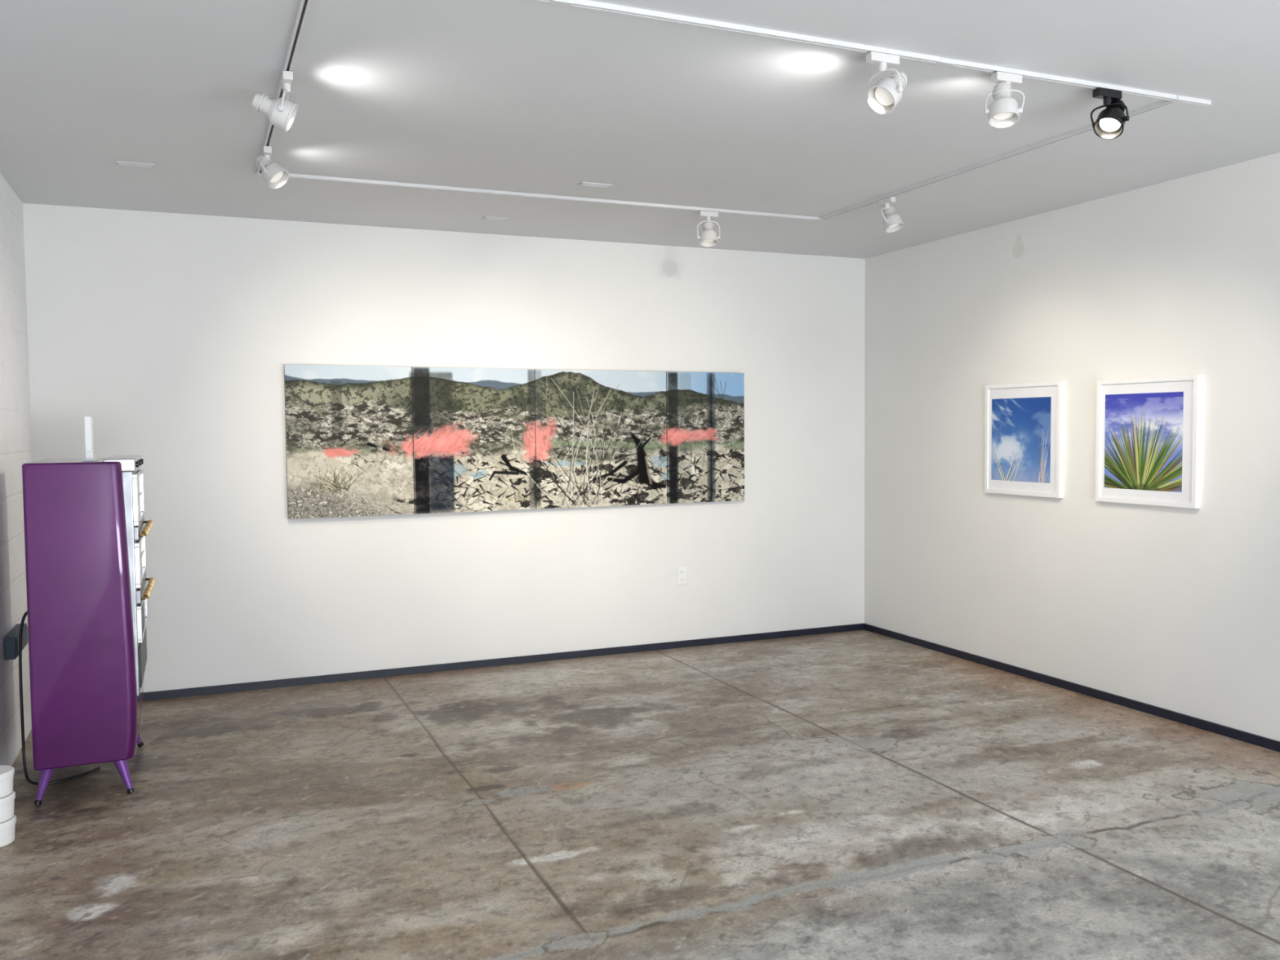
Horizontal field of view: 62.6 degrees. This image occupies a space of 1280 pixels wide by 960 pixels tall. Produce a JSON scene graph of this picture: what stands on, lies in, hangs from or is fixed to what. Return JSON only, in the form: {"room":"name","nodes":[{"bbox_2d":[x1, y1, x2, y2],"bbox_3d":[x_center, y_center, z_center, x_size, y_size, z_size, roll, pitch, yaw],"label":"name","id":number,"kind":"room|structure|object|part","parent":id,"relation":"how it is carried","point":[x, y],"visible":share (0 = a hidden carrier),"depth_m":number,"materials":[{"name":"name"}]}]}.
{"room":"art gallery","nodes":[
{"label":"art gallery","id":0,"kind":"room"},
{"bbox_2d":[0,173,32,766],"bbox_3d":[-1.415,0.038,1.172,0.120,2.830,9.620,-2,3,-23],"label":"wall","id":1,"kind":"structure","parent":0,"point":[15,439],"depth_m":4.99,"materials":[{"name":"white paint"}]},
{"bbox_2d":[4,622,28,659],"bbox_3d":[-2.849,0.736,4.809,0.050,0.100,0.370,-2,3,-23],"label":"junction box","id":2,"kind":"object","parent":1,"relation":"attached to","point":[11,639],"visible":0.95,"depth_m":4.66,"materials":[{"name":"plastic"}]},
{"bbox_2d":[22,203,865,692],"bbox_3d":[-0.825,-0.242,6.711,5.557,2.830,0.120,-2,3,-23],"label":"wall","id":3,"kind":"structure","parent":0,"point":[176,334],"depth_m":6.41,"materials":[{"name":"paint"}]},
{"bbox_2d":[142,622,864,701],"bbox_3d":[-0.787,1.152,6.719,5.317,0.045,0.014,-2,3,-23],"label":"baseboard","id":4,"kind":"structure","parent":3,"relation":"attached to","point":[168,694],"depth_m":6.62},
{"bbox_2d":[284,364,744,519],"bbox_3d":[-0.672,-0.261,6.683,3.000,0.893,0.050,-2,3,-23],"label":"landscape painting","id":5,"kind":"object","parent":3,"relation":"attached to","point":[361,440],"visible":1,"depth_m":6.58,"materials":[{"name":"paper"}]},
{"bbox_2d":[676,566,686,585],"bbox_3d":[0.283,0.652,7.154,0.070,0.122,0.011,-2,3,-23],"label":"power outlet","id":6,"kind":"object","parent":3,"relation":"attached to","point":[682,571],"visible":1,"depth_m":7.15,"materials":[{"name":"plastic"}]},
{"bbox_2d":[679,569,684,574],"bbox_3d":[0.284,0.626,7.150,0.034,0.034,0.004,-2,3,-23],"label":"socket","id":7,"kind":"object","parent":6,"relation":"attached to","point":[681,571],"depth_m":7.15,"materials":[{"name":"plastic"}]},
{"bbox_2d":[679,577,684,582],"bbox_3d":[0.285,0.678,7.153,0.034,0.034,0.004,-2,3,-23],"label":"socket","id":8,"kind":"object","parent":6,"relation":"attached to","point":[681,579],"depth_m":7.15,"materials":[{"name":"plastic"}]},
{"bbox_2d":[0,629,1279,959],"bbox_3d":[1.107,1.378,2.294,5.364,0.001,9.690,-2,3,-23],"label":"floor","id":9,"kind":"structure","parent":0,"point":[863,794],"depth_m":4.01,"materials":[{"name":"concrete"}]},
{"bbox_2d":[0,764,16,847],"bbox_3d":[-2.367,1.196,3.845,0.146,0.268,0.146,-2,3,-23],"label":"tubs","id":10,"kind":"object","parent":9,"relation":"on","point":[7,796],"visible":1,"depth_m":3.83,"materials":[{"name":"white plastic"}]},
{"bbox_2d":[22,454,155,804],"bbox_3d":[-2.372,0.595,4.601,0.452,1.390,0.755,-2,3,-23],"label":"cabinet","id":11,"kind":"object","parent":9,"relation":"on","point":[86,532],"visible":1,"depth_m":4.25,"materials":[{"name":"purple metal"}]},
{"bbox_3d":[-2.406,1.219,4.261,0.074,0.146,0.058,-2,3,-23],"label":"leg","id":12,"kind":"part","parent":11,"relation":"part of","materials":[{"name":"purple metal"}]},
{"bbox_2d":[18,611,100,785],"bbox_3d":[-2.526,0.930,4.566,0.300,0.728,0.199,-2,3,-23],"label":"power cord","id":13,"kind":"object","parent":11,"relation":"attached to","point":[25,614],"visible":0.85,"depth_m":4.53,"materials":[{"name":"black rubber"}]},
{"bbox_2d":[81,416,98,461],"bbox_3d":[-2.292,-0.171,4.379,0.055,0.185,0.100,-2,3,-23],"label":"sign holder","id":14,"kind":"object","parent":11,"relation":"on","point":[88,420],"visible":1,"depth_m":4.33,"materials":[{"name":"white plastic"}]},
{"bbox_3d":[-2.293,-0.191,4.378,0.024,0.145,0.100,-2,3,-23],"label":"panel","id":15,"kind":"part","parent":14,"relation":"part of","materials":[{"name":"white plastic"}]},
{"bbox_3d":[-2.293,-0.108,4.382,0.026,0.042,0.060,-2,3,-23],"label":"stem","id":16,"kind":"part","parent":14,"relation":"part of","materials":[{"name":"white plastic"}]},
{"bbox_3d":[-2.148,1.212,4.371,0.079,0.146,0.054,-1,3,-10],"label":"leg","id":17,"kind":"part","parent":11,"relation":"part of","materials":[{"name":"purple metal"}]},
{"bbox_3d":[-2.233,0.408,4.646,0.040,0.960,0.655,-2,3,-23],"label":"panel","id":18,"kind":"part","parent":11,"relation":"part of","materials":[{"name":"metal"}]},
{"bbox_3d":[-2.095,0.083,4.366,0.020,0.179,0.030,-2,3,-23],"label":"door","id":19,"kind":"part","parent":11,"relation":"part of","materials":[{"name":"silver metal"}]},
{"bbox_3d":[-2.213,-0.028,4.635,0.020,0.018,0.625,-2,3,-23],"label":"door","id":20,"kind":"part","parent":11,"relation":"part of","materials":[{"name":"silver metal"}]},
{"bbox_3d":[-2.093,0.355,4.380,0.020,0.154,0.030,-2,3,-23],"label":"door","id":21,"kind":"part","parent":11,"relation":"part of","materials":[{"name":"silver metal"}]},
{"bbox_3d":[-2.400,1.184,4.971,0.086,0.148,0.054,-2,3,-34],"label":"leg","id":22,"kind":"part","parent":11,"relation":"part of","materials":[{"name":"purple metal"}]},
{"bbox_3d":[-2.211,0.257,4.649,0.020,0.018,0.625,-2,3,-23],"label":"door","id":23,"kind":"part","parent":11,"relation":"part of","materials":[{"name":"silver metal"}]},
{"bbox_3d":[-2.212,0.210,4.649,0.019,0.056,0.620,-2,3,-23],"label":"handle plate","id":24,"kind":"part","parent":11,"relation":"part of","materials":[{"name":"metal"}]},
{"bbox_3d":[-2.217,0.070,4.640,0.012,0.179,0.560,-2,3,-23],"label":"door glass","id":25,"kind":"part","parent":11,"relation":"part of","materials":[{"name":"clear glass"}]},
{"bbox_3d":[-2.091,0.603,4.392,0.020,0.131,0.030,-2,3,-23],"label":"drawer","id":26,"kind":"part","parent":11,"relation":"part of","materials":[{"name":"silver metal"}]},
{"bbox_3d":[-2.210,0.475,4.662,0.019,0.056,0.620,-2,3,-23],"label":"handle plate","id":27,"kind":"part","parent":11,"relation":"part of","materials":[{"name":"metal"}]},
{"bbox_3d":[-2.208,0.518,4.662,0.020,0.012,0.625,-2,3,-23],"label":"drawer","id":28,"kind":"part","parent":11,"relation":"part of","materials":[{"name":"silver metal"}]},
{"bbox_3d":[-2.215,0.343,4.654,0.012,0.154,0.560,-2,3,-23],"label":"door glass","id":29,"kind":"part","parent":11,"relation":"part of","materials":[{"name":"glass"}]},
{"bbox_3d":[-2.210,0.772,4.676,0.010,0.170,0.600,-2,3,-23],"label":"drawer panel","id":30,"kind":"part","parent":11,"relation":"part of","materials":[{"name":"white wood"}]},
{"bbox_3d":[-2.329,0.058,4.913,0.020,0.179,0.030,-2,3,-23],"label":"door","id":31,"kind":"part","parent":11,"relation":"part of","materials":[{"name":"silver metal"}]},
{"bbox_3d":[-2.327,0.330,4.926,0.020,0.154,0.030,-2,3,-23],"label":"door","id":32,"kind":"part","parent":11,"relation":"part of","materials":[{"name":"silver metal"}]},
{"bbox_3d":[-2.325,0.577,4.939,0.020,0.131,0.030,-2,3,-23],"label":"drawer","id":33,"kind":"part","parent":11,"relation":"part of","materials":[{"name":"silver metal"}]},
{"bbox_2d":[0,0,1279,258],"bbox_3d":[1.051,-1.391,2.224,5.557,0.120,9.740,-2,3,-23],"label":"ceiling","id":34,"kind":"structure","parent":0,"point":[529,96],"depth_m":4.01,"materials":[{"name":"paint"}]},
{"bbox_2d":[115,160,155,168],"bbox_3d":[-2.282,-1.426,4.761,0.160,0.008,0.070,-2,3,-23],"label":"ceiling vent","id":35,"kind":"object","parent":34,"relation":"attached to","point":[118,162],"depth_m":4.75,"materials":[{"name":"white metal"}]},
{"bbox_2d":[482,216,509,220],"bbox_3d":[-0.829,-1.502,6.042,0.140,0.008,0.070,-2,3,-23],"label":"ceiling vent","id":36,"kind":"object","parent":34,"relation":"attached to","point":[495,218],"depth_m":6.03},
{"bbox_2d":[577,182,612,188],"bbox_3d":[-0.224,-1.467,5.235,0.160,0.008,0.070,-2,3,-23],"label":"ceiling vent","id":37,"kind":"object","parent":34,"relation":"attached to","point":[583,184],"depth_m":5.22,"materials":[{"name":"white metal"}]},
{"bbox_2d":[255,0,1211,221],"bbox_3d":[0.175,-1.426,4.439,3.253,0.017,2.446,-2,3,-23],"label":"track","id":38,"kind":"object","parent":34,"relation":"attached to","point":[304,6],"visible":0.91,"depth_m":3.70,"materials":[{"name":"white metal"}]},
{"bbox_2d":[255,146,288,189],"bbox_3d":[-1.558,-1.320,4.463,0.132,0.168,0.134,-2,3,-23],"label":"track light","id":39,"kind":"object","parent":38,"relation":"attached to","point":[273,174],"visible":1,"depth_m":4.44,"materials":[{"name":"white metal"}]},
{"bbox_3d":[-1.545,-1.292,4.459,0.061,0.057,0.065,-2,3,-23],"label":"bulb","id":40,"kind":"part","parent":39,"relation":"part of","materials":[{"name":"white glass"}]},
{"bbox_2d":[252,70,297,132],"bbox_3d":[-1.217,-1.266,3.527,0.148,0.187,0.121,-3,4,-41],"label":"track light","id":41,"kind":"object","parent":38,"relation":"attached to","point":[281,112],"visible":1,"depth_m":3.50,"materials":[{"name":"white metal"}]},
{"bbox_2d":[697,210,719,247],"bbox_3d":[0.384,-1.393,5.833,0.107,0.189,0.116,2,4,40],"label":"track light","id":42,"kind":"object","parent":38,"relation":"attached to","point":[708,237],"visible":1,"depth_m":5.83,"materials":[{"name":"white metal"}]},
{"bbox_3d":[0.381,-1.346,5.834,0.072,0.044,0.069,-2,3,-23],"label":"bulb","id":43,"kind":"part","parent":42,"relation":"part of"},
{"bbox_2d":[866,51,907,114],"bbox_3d":[0.799,-1.280,3.408,0.122,0.182,0.135,1,3,21],"label":"track light","id":44,"kind":"object","parent":38,"relation":"attached to","point":[883,97],"visible":1,"depth_m":3.39,"materials":[{"name":"white metal"}]},
{"bbox_3d":[0.793,-1.244,3.401,0.057,0.057,0.071,-2,3,-23],"label":"bulb","id":45,"kind":"part","parent":44,"relation":"part of","materials":[{"name":"white glass"}]},
{"bbox_2d":[878,196,904,232],"bbox_3d":[1.327,-1.395,5.542,0.128,0.172,0.114,0,3,2],"label":"track light","id":46,"kind":"object","parent":38,"relation":"attached to","point":[892,221],"visible":1,"depth_m":5.53,"materials":[{"name":"white metal"}]},
{"bbox_2d":[983,71,1024,128],"bbox_3d":[1.245,-1.296,3.576,0.137,0.173,0.108,-2,3,-23],"label":"track light","id":47,"kind":"object","parent":38,"relation":"attached to","point":[1003,111],"visible":1,"depth_m":3.57,"materials":[{"name":"white metal"}]},
{"bbox_3d":[1.236,-1.255,3.576,0.072,0.043,0.070,-2,3,-23],"label":"bulb","id":48,"kind":"part","parent":47,"relation":"part of","materials":[{"name":"white glass"}]},
{"bbox_2d":[1089,87,1129,139],"bbox_3d":[1.686,-1.314,3.785,0.125,0.167,0.128,0,3,10],"label":"track light","id":49,"kind":"object","parent":38,"relation":"attached to","point":[1109,123],"visible":1,"depth_m":3.77,"materials":[{"name":"black metal"}]},
{"bbox_3d":[1.688,-1.284,3.779,0.060,0.055,0.070,-2,3,-23],"label":"bulb","id":50,"kind":"part","parent":49,"relation":"part of","materials":[{"name":"white glass"}]},
{"bbox_2d":[864,152,1279,741],"bbox_3d":[3.586,-0.110,3.301,0.120,2.830,9.620,-2,3,-23],"label":"wall","id":51,"kind":"structure","parent":0,"point":[1176,609],"depth_m":5.76,"materials":[{"name":"paint"}]},
{"bbox_2d":[984,381,1064,497],"bbox_3d":[2.260,-0.241,6.213,0.032,0.659,0.607,-2,3,-23],"label":"framed photograph","id":52,"kind":"object","parent":51,"relation":"attached to","point":[1024,437],"visible":1,"depth_m":6.18},
{"bbox_3d":[2.145,-0.253,6.481,0.032,0.615,0.022,-2,3,-23],"label":"frame","id":53,"kind":"part","parent":52,"relation":"part of","materials":[{"name":"white wood"}]},
{"bbox_2d":[991,396,1051,483],"bbox_3d":[2.248,-0.238,6.223,0.001,0.493,0.481,-2,3,-23],"label":"print","id":54,"kind":"object","parent":52,"relation":"attached to","point":[1021,427],"depth_m":6.21},
{"bbox_3d":[2.263,0.077,6.229,0.032,0.022,0.607,-2,3,-23],"label":"frame","id":55,"kind":"part","parent":52,"relation":"part of","materials":[{"name":"white wood"}]},
{"bbox_3d":[2.257,-0.559,6.197,0.032,0.022,0.607,-2,3,-23],"label":"frame","id":56,"kind":"part","parent":52,"relation":"part of","materials":[{"name":"white wood"}]},
{"bbox_3d":[2.375,-0.228,5.944,0.032,0.615,0.022,-2,3,-23],"label":"frame","id":57,"kind":"part","parent":52,"relation":"part of","materials":[{"name":"white wood"}]},
{"bbox_2d":[863,623,1279,751],"bbox_3d":[3.516,1.281,3.393,0.014,0.045,9.486,-2,3,-23],"label":"baseboard","id":58,"kind":"structure","parent":51,"relation":"attached to","point":[1233,733],"depth_m":5.77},
{"bbox_2d":[1095,375,1202,508],"bbox_3d":[2.602,-0.199,5.411,0.032,0.649,0.618,-2,3,-23],"label":"framed photograph","id":59,"kind":"object","parent":51,"relation":"attached to","point":[1148,430],"visible":1,"depth_m":5.38},
{"bbox_3d":[2.486,-0.211,5.685,0.032,0.605,0.022,-2,3,-23],"label":"frame","id":60,"kind":"part","parent":59,"relation":"part of","materials":[{"name":"white wood"}]},
{"bbox_2d":[1103,391,1183,492],"bbox_3d":[2.590,-0.198,5.425,0.001,0.498,0.483,-2,3,-23],"label":"print","id":61,"kind":"object","parent":59,"relation":"attached to","point":[1144,432],"depth_m":5.41},
{"bbox_3d":[2.605,0.115,5.427,0.032,0.022,0.618,-2,3,-23],"label":"frame","id":62,"kind":"part","parent":59,"relation":"part of","materials":[{"name":"white wood"}]},
{"bbox_3d":[2.600,-0.512,5.396,0.032,0.022,0.618,-2,3,-23],"label":"frame","id":63,"kind":"part","parent":59,"relation":"part of","materials":[{"name":"white wood"}]},
{"bbox_3d":[2.719,-0.186,5.138,0.032,0.605,0.022,-2,3,-23],"label":"frame","id":64,"kind":"part","parent":59,"relation":"part of","materials":[{"name":"white wood"}]}
]}

